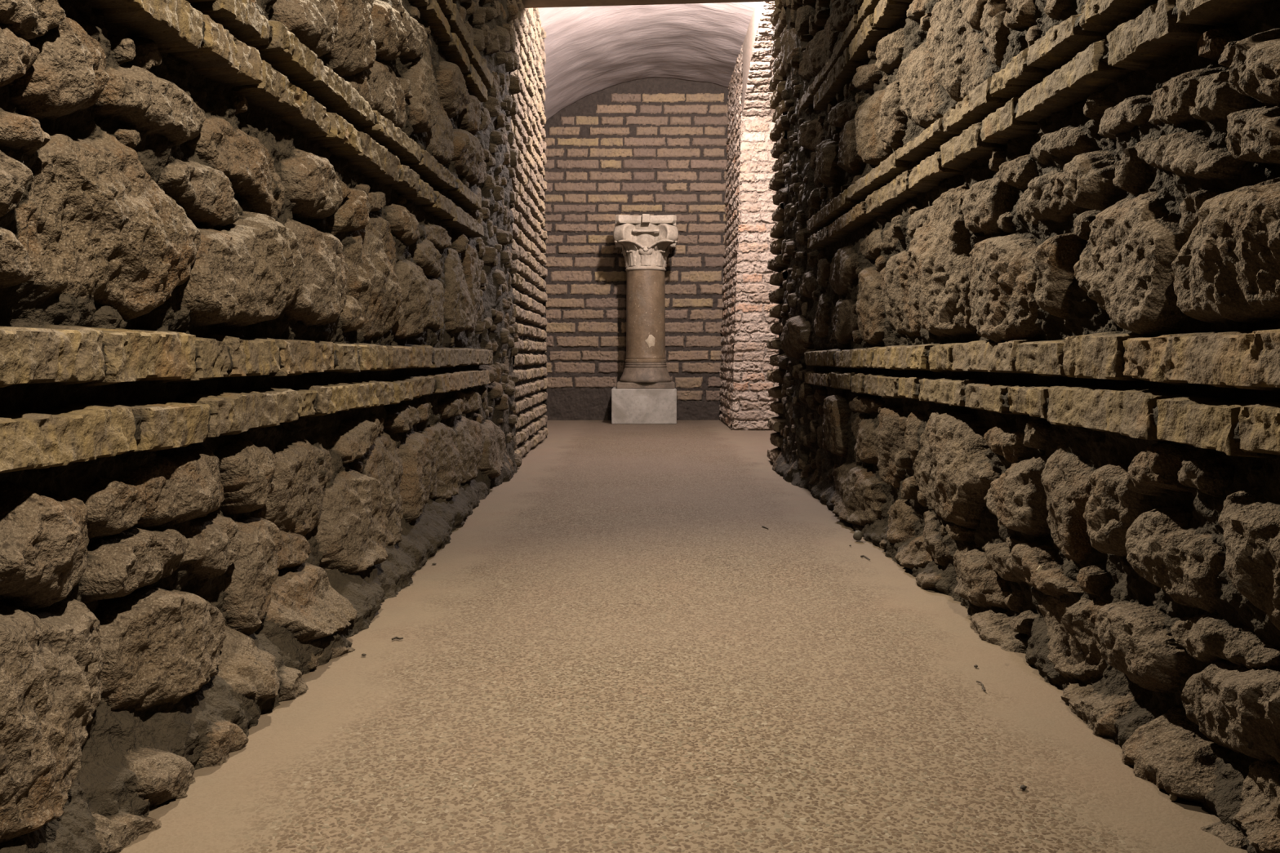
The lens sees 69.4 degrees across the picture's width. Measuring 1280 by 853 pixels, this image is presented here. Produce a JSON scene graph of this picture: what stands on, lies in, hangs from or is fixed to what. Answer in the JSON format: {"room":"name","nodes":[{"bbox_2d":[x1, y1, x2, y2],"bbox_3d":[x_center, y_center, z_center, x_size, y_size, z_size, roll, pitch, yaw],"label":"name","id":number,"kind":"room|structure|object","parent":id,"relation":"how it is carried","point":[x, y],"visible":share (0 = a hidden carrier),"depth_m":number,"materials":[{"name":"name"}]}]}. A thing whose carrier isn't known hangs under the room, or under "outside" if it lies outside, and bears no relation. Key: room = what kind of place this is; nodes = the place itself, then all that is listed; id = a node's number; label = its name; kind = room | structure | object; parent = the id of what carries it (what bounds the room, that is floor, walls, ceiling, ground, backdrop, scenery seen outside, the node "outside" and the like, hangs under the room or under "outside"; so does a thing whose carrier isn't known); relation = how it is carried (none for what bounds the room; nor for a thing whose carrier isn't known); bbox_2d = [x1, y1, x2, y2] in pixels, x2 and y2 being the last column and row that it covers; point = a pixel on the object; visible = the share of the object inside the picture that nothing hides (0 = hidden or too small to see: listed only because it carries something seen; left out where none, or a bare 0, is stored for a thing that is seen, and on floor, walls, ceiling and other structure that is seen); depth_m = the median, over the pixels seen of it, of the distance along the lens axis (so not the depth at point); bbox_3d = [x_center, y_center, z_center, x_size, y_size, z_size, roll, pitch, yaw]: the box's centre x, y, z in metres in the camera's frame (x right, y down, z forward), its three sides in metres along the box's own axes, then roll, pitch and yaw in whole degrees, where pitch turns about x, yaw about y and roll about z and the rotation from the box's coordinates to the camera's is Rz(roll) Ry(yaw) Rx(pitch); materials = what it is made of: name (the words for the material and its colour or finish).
{"room":"underground stone passage","nodes":[
{"label":"underground stone passage","id":0,"kind":"room"},
{"bbox_2d":[0,0,520,852],"bbox_3d":[-0.745,-0.817,1.252,0.517,2.480,5.621,0,4,0],"label":"wall","id":1,"kind":"structure","parent":0,"point":[257,268],"depth_m":1.22,"materials":[{"name":"stone"}]},
{"bbox_2d":[195,444,521,737],"bbox_3d":[-0.558,0.243,2.662,0.110,0.152,2.969,0,4,-1],"label":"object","id":2,"kind":"structure","parent":1,"relation":"attached to","point":[431,531],"depth_m":1.78,"materials":[{"name":"brown stone"}]},
{"bbox_2d":[508,0,548,457],"bbox_3d":[-0.776,-1.208,4.822,0.453,2.720,1.561,0,4,0],"label":"wall","id":3,"kind":"structure","parent":0,"point":[529,184],"depth_m":4.80,"materials":[{"name":"brick"}]},
{"bbox_2d":[544,77,728,420],"bbox_3d":[0.100,-1.496,7.295,3.400,2.920,0.325,0,4,0],"label":"wall","id":4,"kind":"structure","parent":0,"point":[653,146],"depth_m":7.15,"materials":[{"name":"brick"}]},
{"bbox_2d":[537,1,756,120],"bbox_3d":[0.195,-2.084,5.864,2.930,1.332,2.530,0,4,0],"label":"vault","id":5,"kind":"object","parent":4,"relation":"on","point":[588,51],"visible":0.36,"depth_m":6.13,"materials":[{"name":"paint"}]},
{"bbox_2d":[521,0,775,8],"bbox_3d":[0.340,-2.388,4.512,1.920,0.621,0.160,0,4,0],"label":"lintel","id":6,"kind":"object","parent":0,"point":[527,3],"visible":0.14,"depth_m":4.58,"materials":[{"name":"concrete"}]},
{"bbox_2d":[119,420,1247,852],"bbox_3d":[0.195,0.276,2.974,3.390,0.004,9.090,0,4,0],"label":"floor","id":7,"kind":"structure","parent":0,"point":[614,651],"depth_m":1.32,"materials":[{"name":"beige sand"}]},
{"bbox_2d":[391,636,403,639],"bbox_3d":[-0.428,0.374,1.633,0.018,0.004,0.012,1,5,16],"label":"twig","id":8,"kind":"object","parent":7,"relation":"on","point":[394,637],"visible":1,"depth_m":1.63,"materials":[{"name":"brown wood"}]},
{"bbox_2d":[611,386,676,424],"bbox_3d":[0.030,-0.161,7.008,0.481,0.260,0.400,0,4,0],"label":"plinth block","id":9,"kind":"object","parent":7,"relation":"on","point":[628,406],"visible":0.9,"depth_m":6.81,"materials":[{"name":"grey stone"}]},
{"bbox_2d":[613,213,678,388],"bbox_3d":[0.043,-0.922,6.950,0.477,1.265,0.477,0,4,0],"label":"column","id":10,"kind":"structure","parent":9,"relation":"on","point":[645,241],"depth_m":6.82,"materials":[{"name":"stone"}]},
{"bbox_2d":[719,45,779,430],"bbox_3d":[0.957,-1.311,6.660,0.693,2.646,1.022,0,4,0],"label":"pier","id":11,"kind":"object","parent":7,"relation":"on","point":[745,401],"visible":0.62,"depth_m":6.22,"materials":[{"name":"brick"}]},
{"bbox_2d":[742,1,775,119],"bbox_3d":[0.999,-2.302,5.148,0.648,0.689,1.902,0,4,0],"label":"arch","id":12,"kind":"object","parent":11,"relation":"on","point":[757,60],"visible":0.14,"depth_m":5.73,"materials":[{"name":"brick"}]},
{"bbox_2d":[853,529,862,541],"bbox_3d":[0.590,0.295,2.506,0.026,0.030,0.028,0,4,0],"label":"pebble","id":13,"kind":"object","parent":7,"relation":"on","point":[857,535],"visible":1,"depth_m":2.50,"materials":[{"name":"beige stone"}]},
{"bbox_2d":[976,680,986,691],"bbox_3d":[0.518,0.392,1.399,0.007,0.002,0.040,0,4,3],"label":"thread","id":14,"kind":"object","parent":7,"relation":"on","point":[980,682],"visible":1,"depth_m":1.40},
{"bbox_2d":[1020,785,1026,789],"bbox_3d":[0.443,0.417,1.069,0.008,0.004,0.007,-3,5,-32],"label":"crumb","id":15,"kind":"object","parent":7,"relation":"on","point":[1023,787],"visible":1,"depth_m":1.07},
{"bbox_2d":[1168,792,1177,800],"bbox_3d":[0.600,0.415,1.040,0.008,0.012,0.008,0,4,0],"label":"pebble","id":16,"kind":"object","parent":7,"relation":"on","point":[1173,797],"visible":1,"depth_m":1.04,"materials":[{"name":"brown stone"}]},
{"bbox_2d":[766,0,788,462],"bbox_3d":[0.846,-1.159,4.167,0.509,2.720,0.365,0,4,0],"label":"wall","id":17,"kind":"structure","parent":0,"point":[779,135],"depth_m":4.18,"materials":[{"name":"brick"}]},
{"bbox_2d":[772,0,1279,852],"bbox_3d":[0.825,-0.815,1.222,0.496,2.480,5.561,0,4,0],"label":"wall","id":18,"kind":"structure","parent":0,"point":[1030,313],"depth_m":1.39,"materials":[{"name":"stone"}]}
]}

